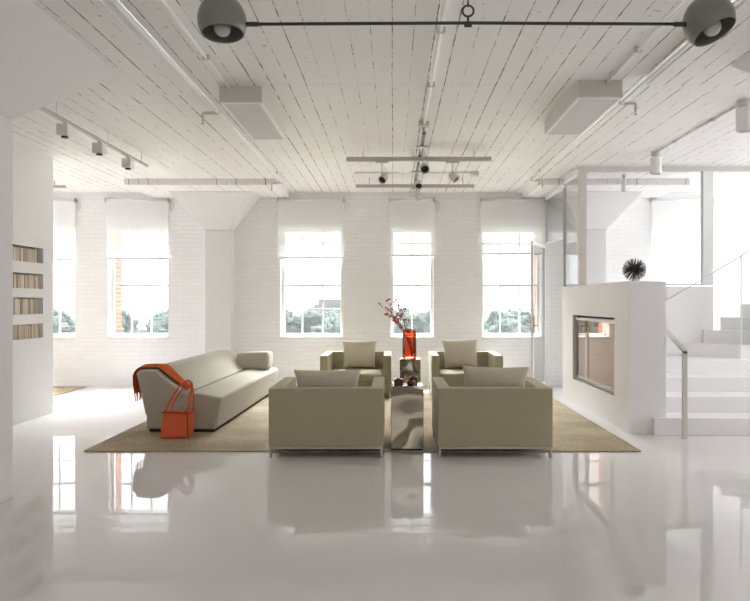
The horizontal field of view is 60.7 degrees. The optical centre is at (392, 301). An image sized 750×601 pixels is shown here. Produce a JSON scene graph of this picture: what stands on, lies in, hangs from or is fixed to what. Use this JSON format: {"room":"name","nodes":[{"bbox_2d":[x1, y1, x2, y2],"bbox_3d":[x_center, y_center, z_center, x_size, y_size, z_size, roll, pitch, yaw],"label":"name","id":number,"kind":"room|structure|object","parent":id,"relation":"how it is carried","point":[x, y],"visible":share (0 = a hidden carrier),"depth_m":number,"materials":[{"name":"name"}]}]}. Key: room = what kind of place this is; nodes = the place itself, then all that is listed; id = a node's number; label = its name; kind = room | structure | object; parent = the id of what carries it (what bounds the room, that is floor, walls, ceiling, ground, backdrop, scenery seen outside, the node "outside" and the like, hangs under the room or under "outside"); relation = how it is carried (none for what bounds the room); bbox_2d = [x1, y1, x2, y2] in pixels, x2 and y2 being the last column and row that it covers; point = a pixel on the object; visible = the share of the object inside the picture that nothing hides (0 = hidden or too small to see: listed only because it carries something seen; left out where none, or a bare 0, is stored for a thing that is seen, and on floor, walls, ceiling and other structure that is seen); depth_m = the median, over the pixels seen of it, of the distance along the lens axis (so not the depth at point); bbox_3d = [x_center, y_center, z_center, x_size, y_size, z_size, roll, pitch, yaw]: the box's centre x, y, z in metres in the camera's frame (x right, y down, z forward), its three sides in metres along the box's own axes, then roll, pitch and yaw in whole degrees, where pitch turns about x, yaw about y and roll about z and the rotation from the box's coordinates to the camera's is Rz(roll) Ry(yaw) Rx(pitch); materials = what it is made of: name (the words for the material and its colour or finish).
{"room":"loft living room","nodes":[
{"label":"loft living room","id":0,"kind":"room"},
{"bbox_2d":[13,141,52,425],"bbox_3d":[-4.675,-0.220,6.790,0.450,3.340,3.180,0,0,0],"label":"wall partition","id":1,"kind":"structure","parent":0,"point":[32,169],"depth_m":7.97,"materials":[{"name":"white paint"}]},
{"bbox_2d":[14,325,16,339],"bbox_3d":[-4.572,0.363,7.633,0.160,0.172,0.043,0,0,0],"label":"book","id":2,"kind":"object","parent":1,"relation":"on","point":[14,325],"visible":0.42,"depth_m":7.62,"materials":[{"name":"beige paper"}]},
{"bbox_2d":[17,325,19,339],"bbox_3d":[-4.560,0.365,7.674,0.160,0.168,0.036,0,0,0],"label":"book","id":3,"kind":"object","parent":1,"relation":"on","point":[18,326],"visible":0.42,"depth_m":7.66,"materials":[{"name":"beige paper"}]},
{"bbox_2d":[21,325,23,338],"bbox_3d":[-4.566,0.365,7.753,0.160,0.168,0.043,0,0,0],"label":"book","id":4,"kind":"object","parent":1,"relation":"on","point":[22,326],"visible":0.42,"depth_m":7.75,"materials":[{"name":"beige paper"}]},
{"bbox_2d":[25,324,33,337],"bbox_3d":[-4.560,0.363,7.963,0.160,0.172,0.036,0,0,0],"label":"book","id":5,"kind":"object","parent":1,"relation":"on","point":[25,324],"visible":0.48,"depth_m":7.95,"materials":[{"name":"beige paper"}]},
{"bbox_2d":[13,234,51,324],"bbox_3d":[-4.569,-0.263,7.650,0.298,1.065,1.300,0,0,0],"label":"shelf","id":6,"kind":"object","parent":1,"relation":"attached to","point":[19,267],"visible":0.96,"depth_m":7.83,"materials":[{"name":"white wood"}]},
{"bbox_2d":[14,299,16,314],"bbox_3d":[-4.560,0.054,7.609,0.160,0.190,0.043,0,0,0],"label":"book","id":7,"kind":"object","parent":6,"relation":"on","point":[15,300],"visible":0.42,"depth_m":7.59,"materials":[{"name":"beige paper"}]},
{"bbox_2d":[16,274,18,287],"bbox_3d":[-4.560,-0.252,7.650,0.160,0.172,0.024,0,0,0],"label":"book","id":8,"kind":"object","parent":6,"relation":"on","point":[17,275],"visible":0.24,"depth_m":7.64,"materials":[{"name":"beige paper"}]},
{"bbox_2d":[20,248,22,260],"bbox_3d":[-4.560,-0.570,7.729,0.160,0.168,0.043,0,0,0],"label":"book","id":9,"kind":"object","parent":6,"relation":"on","point":[21,249],"visible":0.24,"depth_m":7.72,"materials":[{"name":"white paper"}]},
{"bbox_2d":[29,299,31,313],"bbox_3d":[-4.560,0.054,7.931,0.160,0.190,0.036,0,0,0],"label":"book","id":10,"kind":"object","parent":6,"relation":"on","point":[29,299],"visible":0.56,"depth_m":7.91,"materials":[{"name":"beige paper"}]},
{"bbox_2d":[32,299,34,313],"bbox_3d":[-4.560,0.056,7.995,0.160,0.186,0.036,0,0,0],"label":"book","id":11,"kind":"object","parent":6,"relation":"on","point":[32,299],"visible":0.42,"depth_m":7.98,"materials":[{"name":"beige paper"}]},
{"bbox_2d":[0,0,191,503],"bbox_3d":[-3.030,-0.220,4.200,2.570,3.340,2.700,0,0,0],"label":"column","id":12,"kind":"structure","parent":0,"point":[51,51],"depth_m":4.59,"materials":[{"name":"white paint"}]},
{"bbox_2d":[124,179,288,354],"bbox_3d":[-2.960,-0.220,10.435,2.330,3.340,1.230,0,0,0],"label":"column","id":13,"kind":"structure","parent":0,"point":[219,206],"depth_m":10.71,"materials":[{"name":"white paint"}]},
{"bbox_2d":[115,255,535,332],"bbox_3d":[-0.500,-0.220,11.445,17.000,3.740,0.309,0,0,0],"label":"wall","id":14,"kind":"structure","parent":0,"point":[118,262],"depth_m":11.51,"materials":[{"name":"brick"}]},
{"bbox_2d":[0,386,749,600],"bbox_3d":[-0.500,1.550,3.525,17.000,0.200,15.050,0,0,0],"label":"floor","id":15,"kind":"structure","parent":0,"point":[668,520],"depth_m":4.29,"materials":[{"name":"white plastic"}]},
{"bbox_2d":[53,386,86,395],"bbox_3d":[-6.315,1.443,9.400,2.194,0.014,3.024,0,0,0],"label":"area rug","id":16,"kind":"object","parent":15,"relation":"on","point":[57,390],"visible":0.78,"depth_m":10.54,"materials":[{"name":"beige fabric"}]},
{"bbox_2d":[269,377,384,457],"bbox_3d":[-0.625,1.127,6.410,1.073,0.646,0.920,0,0,0],"label":"armchair","id":17,"kind":"object","parent":15,"relation":"on","point":[299,417],"visible":0.99,"depth_m":5.95,"materials":[{"name":"fabric"}]},
{"bbox_2d":[294,370,360,386],"bbox_3d":[-0.635,0.857,6.226,0.648,0.409,0.204,0,0,0],"label":"throw pillow","id":18,"kind":"object","parent":17,"relation":"on","point":[304,378],"visible":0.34,"depth_m":6.14,"materials":[{"name":"fabric"}]},
{"bbox_2d":[84,393,640,451],"bbox_3d":[-0.295,1.443,8.120,5.394,0.014,3.884,0,0,0],"label":"area rug","id":19,"kind":"object","parent":15,"relation":"on","point":[249,431],"visible":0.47,"depth_m":6.69,"materials":[{"name":"beige carpet"}]},
{"bbox_2d":[160,379,194,438],"bbox_3d":[-2.286,1.133,6.811,0.334,0.609,0.210,0,0,0],"label":"handbag","id":20,"kind":"object","parent":19,"relation":"on","point":[176,424],"visible":1,"depth_m":6.76,"materials":[{"name":"orange leather"}]},
{"bbox_2d":[137,350,277,431],"bbox_3d":[-2.330,1.092,8.620,0.946,0.691,3.120,0,0,1],"label":"sofa","id":21,"kind":"object","parent":19,"relation":"on","point":[225,385],"visible":0.96,"depth_m":7.69,"materials":[{"name":"grey fabric"}]},
{"bbox_2d":[133,363,189,401],"bbox_3d":[-2.608,0.905,7.311,0.630,0.409,0.397,0,0,-10],"label":"throw blanket","id":22,"kind":"object","parent":21,"relation":"on","point":[166,368],"visible":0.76,"depth_m":7.20,"materials":[{"name":"orange fabric"}]},
{"bbox_2d":[320,351,391,397],"bbox_3d":[-0.558,1.121,10.040,1.073,0.634,0.920,0,0,0],"label":"armchair","id":23,"kind":"object","parent":19,"relation":"on","point":[329,360],"visible":0.47,"depth_m":9.67,"materials":[{"name":"fabric"}]},
{"bbox_2d":[332,368,382,381],"bbox_3d":[-0.560,1.134,9.977,0.822,0.147,0.785,0,0,0],"label":"seat cushion","id":24,"kind":"object","parent":23,"relation":"on","point":[366,374],"depth_m":9.70,"materials":[{"name":"fabric"}]},
{"bbox_2d":[342,340,376,367],"bbox_3d":[-0.539,0.836,10.270,0.560,0.430,0.222,0,0,0],"label":"throw pillow","id":25,"kind":"object","parent":23,"relation":"on","point":[356,353],"visible":1,"depth_m":10.20,"materials":[{"name":"fabric"}]},
{"bbox_2d":[391,382,423,449],"bbox_3d":[0.138,1.126,6.367,0.316,0.622,0.325,0,0,0],"label":"side table","id":26,"kind":"object","parent":19,"relation":"on","point":[407,401],"visible":1,"depth_m":6.21,"materials":[{"name":"silver metal"}]},
{"bbox_2d":[394,378,402,384],"bbox_3d":[0.055,0.784,6.330,0.090,0.061,0.080,0,0,0],"label":"votive holder","id":27,"kind":"object","parent":26,"relation":"on","point":[397,381],"visible":1,"depth_m":6.29,"materials":[{"name":"glass"}]},
{"bbox_2d":[407,380,414,384],"bbox_3d":[0.175,0.791,6.290,0.084,0.046,0.084,0,0,0],"label":"votive holder","id":28,"kind":"object","parent":26,"relation":"on","point":[409,382],"visible":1,"depth_m":6.26,"materials":[{"name":"glass"}]},
{"bbox_2d":[409,376,417,383],"bbox_3d":[0.205,0.779,6.420,0.080,0.071,0.080,0,0,0],"label":"votive holder","id":29,"kind":"object","parent":26,"relation":"on","point":[415,378],"visible":0.84,"depth_m":6.38,"materials":[{"name":"glass"}]},
{"bbox_2d":[399,357,420,381],"bbox_3d":[0.245,1.126,9.305,0.300,0.622,0.310,0,0,0],"label":"side table","id":30,"kind":"object","parent":19,"relation":"on","point":[407,367],"visible":0.45,"depth_m":9.15,"materials":[{"name":"silver metal"}]},
{"bbox_2d":[402,329,415,358],"bbox_3d":[0.238,0.606,9.290,0.206,0.417,0.206,0,0,0],"label":"vase","id":31,"kind":"object","parent":30,"relation":"on","point":[403,330],"visible":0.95,"depth_m":9.25,"materials":[{"name":"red glass"}]},
{"bbox_2d":[378,302,412,350],"bbox_3d":[0.039,0.390,9.307,0.540,0.774,0.126,0,0,15],"label":"branch","id":32,"kind":"object","parent":31,"relation":"in","point":[379,303],"visible":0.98,"depth_m":9.31,"materials":[{"name":"brown plant"}]},
{"bbox_2d":[386,299,411,354],"bbox_3d":[0.083,0.363,9.286,0.387,0.828,0.116,0,0,-26],"label":"branch","id":33,"kind":"object","parent":31,"relation":"in","point":[392,309],"visible":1,"depth_m":9.27,"materials":[{"name":"brown plant"}]},
{"bbox_2d":[391,312,412,351],"bbox_3d":[0.114,0.459,9.255,0.326,0.633,0.122,0,0,-18],"label":"branch","id":34,"kind":"object","parent":31,"relation":"in","point":[391,312],"visible":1,"depth_m":9.24,"materials":[{"name":"brown plant"}]},
{"bbox_2d":[393,299,411,345],"bbox_3d":[0.155,0.363,9.322,0.304,0.827,0.106,0,0,0],"label":"branch","id":35,"kind":"object","parent":31,"relation":"in","point":[395,299],"visible":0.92,"depth_m":9.29,"materials":[{"name":"brown plant"}]},
{"bbox_2d":[397,304,410,351],"bbox_3d":[0.145,0.399,9.267,0.213,0.752,0.131,0,0,-36],"label":"branch","id":36,"kind":"object","parent":31,"relation":"in","point":[397,304],"visible":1,"depth_m":9.25,"materials":[{"name":"brown plant"}]},
{"bbox_2d":[399,307,411,350],"bbox_3d":[0.182,0.424,9.368,0.140,0.704,0.179,0,0,-35],"label":"branch","id":37,"kind":"object","parent":31,"relation":"in","point":[404,309],"visible":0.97,"depth_m":9.33,"materials":[{"name":"brown plant"}]},
{"bbox_2d":[428,351,502,390],"bbox_3d":[1.117,1.121,10.040,1.073,0.634,0.920,0,0,0],"label":"armchair","id":38,"kind":"object","parent":19,"relation":"on","point":[454,376],"visible":0.41,"depth_m":9.71,"materials":[{"name":"fabric"}]},
{"bbox_2d":[440,368,464,381],"bbox_3d":[1.115,1.134,9.977,0.822,0.147,0.785,0,0,0],"label":"seat cushion","id":39,"kind":"object","parent":38,"relation":"on","point":[449,374],"depth_m":9.59,"materials":[{"name":"fabric"}]},
{"bbox_2d":[442,339,477,367],"bbox_3d":[1.076,0.826,10.274,0.580,0.463,0.224,0,0,0],"label":"throw pillow","id":40,"kind":"object","parent":38,"relation":"on","point":[457,353],"visible":0.98,"depth_m":10.21,"materials":[{"name":"fabric"}]},
{"bbox_2d":[432,377,552,457],"bbox_3d":[0.952,1.127,6.410,1.073,0.646,0.920,0,0,0],"label":"armchair","id":41,"kind":"object","parent":15,"relation":"on","point":[462,417],"visible":0.98,"depth_m":5.95,"materials":[{"name":"fabric"}]},
{"bbox_2d":[462,366,528,386],"bbox_3d":[0.994,0.840,6.230,0.647,0.452,0.197,0,0,0],"label":"throw pillow","id":42,"kind":"object","parent":41,"relation":"on","point":[473,376],"visible":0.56,"depth_m":6.15,"materials":[{"name":"fabric"}]},
{"bbox_2d":[562,281,665,433],"bbox_3d":[2.795,0.610,8.405,0.410,1.680,2.750,0,0,0],"label":"fireplace","id":43,"kind":"object","parent":15,"relation":"on","point":[614,334],"visible":0.99,"depth_m":7.42,"materials":[{"name":"white paint"}]},
{"bbox_2d":[622,258,645,280],"bbox_3d":[2.758,-0.365,7.320,0.267,0.268,0.272,0,0,0],"label":"sculpture","id":44,"kind":"object","parent":43,"relation":"on","point":[637,268],"visible":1,"depth_m":7.29,"materials":[{"name":"brown wood"}]},
{"bbox_2d":[545,167,749,385],"bbox_3d":[5.295,-0.220,9.990,5.390,3.340,2.120,0,0,0],"label":"glass wall","id":45,"kind":"structure","parent":15,"relation":"on","point":[706,172],"depth_m":8.93,"materials":[{"name":"white metal"}]},
{"bbox_2d":[528,240,545,384],"bbox_3d":[2.395,0.234,10.530,0.142,2.408,0.990,0,0,24],"label":"door","id":46,"kind":"structure","parent":45,"relation":"in","point":[533,242],"depth_m":10.36,"materials":[{"name":"white paint"}]},
{"bbox_2d":[666,327,687,438],"bbox_3d":[3.058,0.685,7.433,0.115,1.529,1.335,0,0,0],"label":"stair handrail","id":47,"kind":"object","parent":15,"relation":"on","point":[671,336],"visible":0.69,"depth_m":6.76,"materials":[{"name":"silver metal"}]},
{"bbox_2d":[652,304,749,434],"bbox_3d":[4.720,0.740,7.935,3.760,1.420,1.970,0,0,0],"label":"staircase","id":48,"kind":"structure","parent":15,"relation":"on","point":[719,366],"depth_m":7.76,"materials":[{"name":"white paint"}]},
{"bbox_2d":[667,249,749,344],"bbox_3d":[4.729,-0.429,8.543,1.956,1.994,0.264,0,0,16],"label":"glass balustrade","id":49,"kind":"object","parent":48,"relation":"on","point":[740,257],"visible":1,"depth_m":8.46,"materials":[{"name":"clear glass"}]},
{"bbox_2d":[11,0,749,192],"bbox_3d":[-0.500,-1.990,3.650,17.000,0.200,15.300,0,0,0],"label":"ceiling","id":50,"kind":"structure","parent":0,"point":[339,92],"depth_m":6.16,"materials":[{"name":"white wood"}]},
{"bbox_2d":[53,181,65,187],"bbox_3d":[-5.515,-1.837,10.025,0.770,0.105,0.050,0,0,0],"label":"track","id":51,"kind":"object","parent":50,"relation":"hanging from","point":[54,185],"visible":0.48,"depth_m":10.00,"materials":[{"name":"grey metal"}]},
{"bbox_2d":[39,102,147,167],"bbox_3d":[-3.183,-1.815,6.940,0.035,0.150,2.680,0,0,0],"label":"track","id":52,"kind":"object","parent":50,"relation":"hanging from","point":[44,109],"visible":0.92,"depth_m":6.69,"materials":[{"name":"grey metal"}]},
{"bbox_2d":[56,122,72,138],"bbox_3d":[-3.180,-1.665,6.200,0.110,0.150,0.110,0,0,0],"label":"spotlight","id":53,"kind":"object","parent":52,"relation":"attached to","point":[64,130],"visible":1,"depth_m":6.14,"materials":[{"name":"white metal"}]},
{"bbox_2d":[92,141,106,155],"bbox_3d":[-3.180,-1.665,6.930,0.110,0.150,0.110,0,0,0],"label":"spotlight","id":54,"kind":"object","parent":52,"relation":"attached to","point":[99,148],"visible":1,"depth_m":6.88,"materials":[{"name":"white metal"}]},
{"bbox_2d":[122,157,133,169],"bbox_3d":[-3.180,-1.665,7.680,0.110,0.150,0.110,0,0,0],"label":"spotlight","id":55,"kind":"object","parent":52,"relation":"attached to","point":[127,163],"visible":1,"depth_m":7.62,"materials":[{"name":"white metal"}]},
{"bbox_2d":[160,0,230,89],"bbox_3d":[-1.430,-1.871,0.850,0.053,0.035,9.500,0,0,0],"label":"conduit","id":56,"kind":"object","parent":50,"relation":"attached to","point":[204,56],"visible":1,"depth_m":4.60,"materials":[{"name":"white metal"}]},
{"bbox_2d":[110,0,283,189],"bbox_3d":[-1.755,-1.796,2.930,0.210,0.187,13.660,0,0,0],"label":"pipe","id":57,"kind":"object","parent":50,"relation":"attached to","point":[117,3],"visible":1,"depth_m":5.28,"materials":[{"name":"white metal"}]},
{"bbox_2d":[219,86,285,139],"bbox_3d":[-1.333,-1.815,6.235,0.374,0.150,1.270,0,0,0],"label":"ceiling light","id":58,"kind":"object","parent":50,"relation":"attached to","point":[251,108],"visible":1,"depth_m":5.93,"materials":[{"name":"white metal"}]},
{"bbox_2d":[224,104,282,138],"bbox_3d":[-1.333,-1.749,6.235,0.318,0.006,1.214,0,0,0],"label":"diffuser","id":59,"kind":"object","parent":58,"relation":"attached to","point":[257,121],"depth_m":6.16,"materials":[{"name":"white metal"}]},
{"bbox_2d":[346,121,491,187],"bbox_3d":[0.333,-1.812,8.225,1.815,0.155,3.090,0,0,0],"label":"track","id":60,"kind":"object","parent":50,"relation":"hanging from","point":[418,159],"visible":0.94,"depth_m":7.90,"materials":[{"name":"grey metal"}]},
{"bbox_2d":[375,161,387,183],"bbox_3d":[-0.136,-1.593,7.896,0.160,0.283,0.140,0,0,0],"label":"spotlight","id":61,"kind":"object","parent":60,"relation":"hanging from","point":[383,178],"visible":1,"depth_m":7.88,"materials":[{"name":"grey metal"}]},
{"bbox_2d":[411,188,421,200],"bbox_3d":[0.361,-1.637,9.747,0.163,0.207,0.100,0,0,0],"label":"spotlight","id":62,"kind":"object","parent":60,"relation":"hanging from","point":[418,197],"visible":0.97,"depth_m":9.72,"materials":[{"name":"grey metal"}]},
{"bbox_2d":[411,171,422,189],"bbox_3d":[0.330,-1.663,8.746,0.160,0.254,0.140,0,0,0],"label":"spotlight","id":63,"kind":"object","parent":60,"relation":"hanging from","point":[418,183],"visible":0.98,"depth_m":8.73,"materials":[{"name":"grey metal"}]},
{"bbox_2d":[416,146,429,173],"bbox_3d":[0.340,-1.629,7.347,0.160,0.323,0.140,0,0,0],"label":"spotlight","id":64,"kind":"object","parent":60,"relation":"hanging from","point":[424,168],"visible":1,"depth_m":7.33,"materials":[{"name":"grey metal"}]},
{"bbox_2d":[446,161,459,182],"bbox_3d":[0.739,-1.603,7.904,0.172,0.264,0.110,0,0,25],"label":"spotlight","id":65,"kind":"object","parent":60,"relation":"hanging from","point":[454,177],"visible":1,"depth_m":7.88,"materials":[{"name":"grey metal"}]},
{"bbox_2d":[423,0,447,124],"bbox_3d":[0.325,-1.868,1.410,0.070,0.042,10.620,0,0,0],"label":"conduit","id":66,"kind":"object","parent":50,"relation":"attached to","point":[441,29],"visible":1,"depth_m":4.77,"materials":[{"name":"white metal"}]},
{"bbox_2d":[197,0,735,46],"bbox_3d":[0.341,-1.555,3.002,2.510,0.670,0.230,0,0,0],"label":"pendant lamp","id":67,"kind":"object","parent":50,"relation":"hanging from","point":[704,22],"visible":1,"depth_m":2.99,"materials":[{"name":"grey metal"}]},
{"bbox_2d":[544,80,622,134],"bbox_3d":[1.766,-1.813,6.055,0.379,0.153,1.210,0,0,0],"label":"ceiling light","id":68,"kind":"object","parent":50,"relation":"attached to","point":[586,102],"visible":1,"depth_m":5.77,"materials":[{"name":"white metal"}]},
{"bbox_2d":[549,99,616,133],"bbox_3d":[1.766,-1.746,6.055,0.323,0.006,1.154,0,0,0],"label":"diffuser","id":69,"kind":"object","parent":68,"relation":"attached to","point":[579,115],"depth_m":5.98,"materials":[{"name":"white metal"}]},
{"bbox_2d":[621,174,625,191],"bbox_3d":[3.410,-1.757,9.450,0.070,0.266,0.070,0,0,0],"label":"lamp","id":70,"kind":"object","parent":50,"relation":"hanging from","point":[623,181],"visible":1,"depth_m":9.42,"materials":[{"name":"white metal"}]},
{"bbox_2d":[530,0,742,186],"bbox_3d":[2.145,-1.796,2.850,0.190,0.187,13.500,0,0,0],"label":"pipe","id":71,"kind":"object","parent":50,"relation":"attached to","point":[735,3],"visible":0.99,"depth_m":5.82,"materials":[{"name":"white metal"}]},
{"bbox_2d":[605,0,688,83],"bbox_3d":[1.820,-1.871,0.775,0.053,0.035,9.350,0,0,0],"label":"conduit","id":72,"kind":"object","parent":50,"relation":"attached to","point":[636,49],"visible":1,"depth_m":4.58,"materials":[{"name":"white metal"}]},
{"bbox_2d":[650,151,661,174],"bbox_3d":[3.310,-1.750,8.060,0.138,0.281,0.138,0,0,0],"label":"lamp","id":73,"kind":"object","parent":50,"relation":"hanging from","point":[655,160],"visible":0.98,"depth_m":8.01,"materials":[{"name":"white metal"}]},
{"bbox_2d":[656,105,736,152],"bbox_3d":[3.300,-1.876,7.000,0.048,0.026,2.100,0,0,0],"label":"conduit","id":74,"kind":"object","parent":50,"relation":"attached to","point":[735,107],"visible":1,"depth_m":6.84,"materials":[{"name":"white metal"}]},
{"bbox_2d":[735,99,749,132],"bbox_3d":[3.290,-1.744,6.000,0.140,0.291,0.140,0,0,0],"label":"lamp","id":75,"kind":"object","parent":50,"relation":"hanging from","point":[742,113],"visible":1,"depth_m":5.95,"materials":[{"name":"white metal"}]},
{"bbox_2d":[53,193,749,385],"bbox_3d":[-0.500,-0.220,11.170,17.000,3.740,0.240,0,0,0],"label":"wall","id":76,"kind":"structure","parent":0,"point":[91,359],"depth_m":11.05,"materials":[{"name":"white paint"}]},
{"bbox_2d":[53,260,74,339],"bbox_3d":[-6.010,-0.310,11.160,1.040,1.920,0.260,0,0,0],"label":"window","id":77,"kind":"structure","parent":76,"relation":"in","point":[56,336],"depth_m":11.20,"materials":[{"name":"white paint"}]},
{"bbox_2d":[53,198,80,259],"bbox_3d":[-5.957,-1.254,11.012,1.170,1.072,0.075,0,0,0],"label":"roller blind","id":78,"kind":"object","parent":76,"relation":"attached to","point":[63,209],"visible":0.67,"depth_m":11.01,"materials":[{"name":"white fabric"}]},
{"bbox_2d":[108,259,167,339],"bbox_3d":[-4.402,-0.310,11.160,1.035,1.920,0.260,0,0,0],"label":"window","id":79,"kind":"structure","parent":76,"relation":"in","point":[115,336],"depth_m":11.20,"materials":[{"name":"white paint"}]},
{"bbox_2d":[105,198,173,258],"bbox_3d":[-4.357,-1.262,11.012,1.180,1.057,0.075,0,0,0],"label":"roller blind","id":80,"kind":"object","parent":76,"relation":"attached to","point":[135,228],"visible":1,"depth_m":11.01,"materials":[{"name":"white fabric"}]},
{"bbox_2d":[280,259,341,339],"bbox_3d":[-1.410,-0.310,11.160,1.070,1.920,0.260,0,0,0],"label":"window","id":81,"kind":"structure","parent":76,"relation":"in","point":[285,336],"depth_m":11.19,"materials":[{"name":"white paint"}]},
{"bbox_2d":[277,198,348,258],"bbox_3d":[-1.372,-1.266,11.012,1.230,1.047,0.075,0,0,0],"label":"roller blind","id":82,"kind":"object","parent":76,"relation":"attached to","point":[307,228],"visible":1,"depth_m":11.01,"materials":[{"name":"white fabric"}]},
{"bbox_2d":[391,256,433,339],"bbox_3d":[0.333,-0.310,11.160,0.735,1.920,0.260,0,0,0],"label":"window","id":83,"kind":"structure","parent":76,"relation":"in","point":[394,336],"depth_m":11.19,"materials":[{"name":"white paint"}]},
{"bbox_2d":[389,198,439,255],"bbox_3d":[0.376,-1.289,11.012,0.875,1.002,0.075,0,0,0],"label":"roller blind","id":84,"kind":"object","parent":76,"relation":"attached to","point":[411,220],"visible":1,"depth_m":11.01,"materials":[{"name":"white fabric"}]},
{"bbox_2d":[482,255,540,339],"bbox_3d":[2.047,-0.310,11.160,1.025,1.920,0.260,0,0,0],"label":"window","id":85,"kind":"structure","parent":76,"relation":"in","point":[485,336],"depth_m":11.19,"materials":[{"name":"white paint"}]},
{"bbox_2d":[480,198,549,254],"bbox_3d":[2.106,-1.302,11.012,1.195,0.977,0.075,0,0,0],"label":"roller blind","id":86,"kind":"object","parent":76,"relation":"attached to","point":[508,226],"visible":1,"depth_m":11.01,"materials":[{"name":"white fabric"}]},
{"bbox_2d":[650,198,717,285],"bbox_3d":[5.018,-0.634,11.012,1.150,2.312,0.075,0,0,0],"label":"roller blind","id":87,"kind":"object","parent":76,"relation":"attached to","point":[676,223],"visible":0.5,"depth_m":11.01,"materials":[{"name":"white fabric"}]},
{"bbox_2d":[522,179,689,285],"bbox_3d":[3.390,-0.220,10.435,2.330,3.340,1.230,0,0,0],"label":"column","id":88,"kind":"structure","parent":0,"point":[606,202],"depth_m":10.50,"materials":[{"name":"white paint"}]},
{"bbox_2d":[666,286,712,355],"bbox_3d":[3.735,0.615,8.965,1.470,1.670,0.070,0,0,0],"label":"wall","id":89,"kind":"structure","parent":0,"point":[689,312],"depth_m":8.93,"materials":[{"name":"white paint"}]},
{"label":"outside","id":90,"kind":"structure","parent":0,"visible":0},
{"bbox_3d":[0.000,10.550,69.500,240.000,0.200,111.000,0,0,0],"label":"ground","id":91,"kind":"structure","parent":90,"visible":0},
{"bbox_2d":[53,316,68,332],"bbox_3d":[-45.944,5.816,83.549,7.526,9.292,7.665,0,0,4],"label":"tree","id":92,"kind":"object","parent":91,"relation":"on","point":[64,326],"visible":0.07,"depth_m":83.14,"materials":[{"name":"green plant"}]},
{"bbox_2d":[53,307,71,325],"bbox_3d":[-52.158,5.599,97.892,8.517,9.727,8.209,0,0,3],"label":"tree","id":93,"kind":"object","parent":91,"relation":"on","point":[65,318],"visible":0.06,"depth_m":97.52,"materials":[{"name":"green plant"}]},
{"bbox_2d":[57,319,123,332],"bbox_3d":[-33.679,5.825,72.123,8.484,9.274,8.268,0,0,-19],"label":"tree","id":94,"kind":"object","parent":91,"relation":"on","point":[72,327],"visible":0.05,"depth_m":69.86,"materials":[{"name":"green plant"}]},
{"bbox_2d":[122,310,142,332],"bbox_3d":[-36.892,5.435,83.951,8.804,10.055,8.486,0,0,13],"label":"tree","id":95,"kind":"object","parent":91,"relation":"on","point":[126,316],"visible":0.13,"depth_m":83.26,"materials":[{"name":"green plant"}]},
{"bbox_2d":[140,315,167,332],"bbox_3d":[-24.537,5.938,71.897,7.961,9.048,8.483,0,0,42],"label":"tree","id":96,"kind":"object","parent":91,"relation":"on","point":[160,326],"visible":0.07,"depth_m":70.63,"materials":[{"name":"green plant"}]},
{"bbox_2d":[145,310,167,326],"bbox_3d":[-34.436,5.768,97.504,7.713,9.389,8.168,0,0,-44],"label":"tree","id":97,"kind":"object","parent":91,"relation":"on","point":[162,313],"visible":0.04,"depth_m":96.26,"materials":[{"name":"green plant"}]},
{"bbox_2d":[286,310,292,320],"bbox_3d":[-16.580,5.698,96.206,8.042,9.529,8.344,0,0,15],"label":"tree","id":98,"kind":"object","parent":91,"relation":"on","point":[289,314],"visible":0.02,"depth_m":95.67,"materials":[{"name":"green plant"}]},
{"bbox_2d":[286,306,329,332],"bbox_3d":[-10.712,5.462,84.719,8.251,10.003,8.102,0,0,-28],"label":"tree","id":99,"kind":"object","parent":91,"relation":"on","point":[310,317],"visible":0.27,"depth_m":82.42,"materials":[{"name":"green plant"}]},
{"bbox_2d":[310,312,339,332],"bbox_3d":[-5.883,5.805,72.376,7.998,9.315,8.064,0,0,38],"label":"tree","id":100,"kind":"object","parent":91,"relation":"on","point":[332,324],"visible":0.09,"depth_m":71.47,"materials":[{"name":"green plant"}]},
{"bbox_2d":[314,299,339,311],"bbox_3d":[-12.250,4.950,120.975,4.900,11.000,4.050,0,0,0],"label":"office block","id":101,"kind":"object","parent":91,"relation":"on","point":[327,303],"visible":0.27,"depth_m":118.99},
{"bbox_2d":[323,307,339,317],"bbox_3d":[-8.287,5.596,96.186,8.221,9.734,8.610,0,0,6],"label":"tree","id":102,"kind":"object","parent":91,"relation":"on","point":[332,312],"visible":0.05,"depth_m":95.14,"materials":[{"name":"green plant"}]},
{"bbox_2d":[394,310,409,320],"bbox_3d":[0.624,5.691,96.992,8.302,9.543,7.839,0,0,-27],"label":"tree","id":103,"kind":"object","parent":91,"relation":"on","point":[407,312],"visible":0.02,"depth_m":96.22,"materials":[{"name":"green plant"}]},
{"bbox_2d":[394,310,429,332],"bbox_3d":[3.176,5.668,73.227,8.247,9.588,8.534,0,0,-13],"label":"tree","id":104,"kind":"object","parent":91,"relation":"on","point":[421,321],"visible":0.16,"depth_m":71.10,"materials":[{"name":"green plant"}]},
{"bbox_2d":[483,310,526,330],"bbox_3d":[14.610,5.717,84.817,8.256,9.490,7.796,0,0,-32],"label":"tree","id":105,"kind":"object","parent":91,"relation":"on","point":[488,322],"visible":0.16,"depth_m":83.54,"materials":[{"name":"green plant"}]},
{"bbox_2d":[483,318,530,332],"bbox_3d":[12.774,6.129,72.176,8.125,8.666,7.624,0,0,39],"label":"tree","id":106,"kind":"object","parent":91,"relation":"on","point":[508,325],"visible":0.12,"depth_m":70.81,"materials":[{"name":"green plant"}]},
{"bbox_2d":[504,307,530,325],"bbox_3d":[18.527,5.621,96.293,8.479,9.683,8.172,0,0,24],"label":"tree","id":107,"kind":"object","parent":91,"relation":"on","point":[527,315],"visible":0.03,"depth_m":95.18,"materials":[{"name":"green plant"}]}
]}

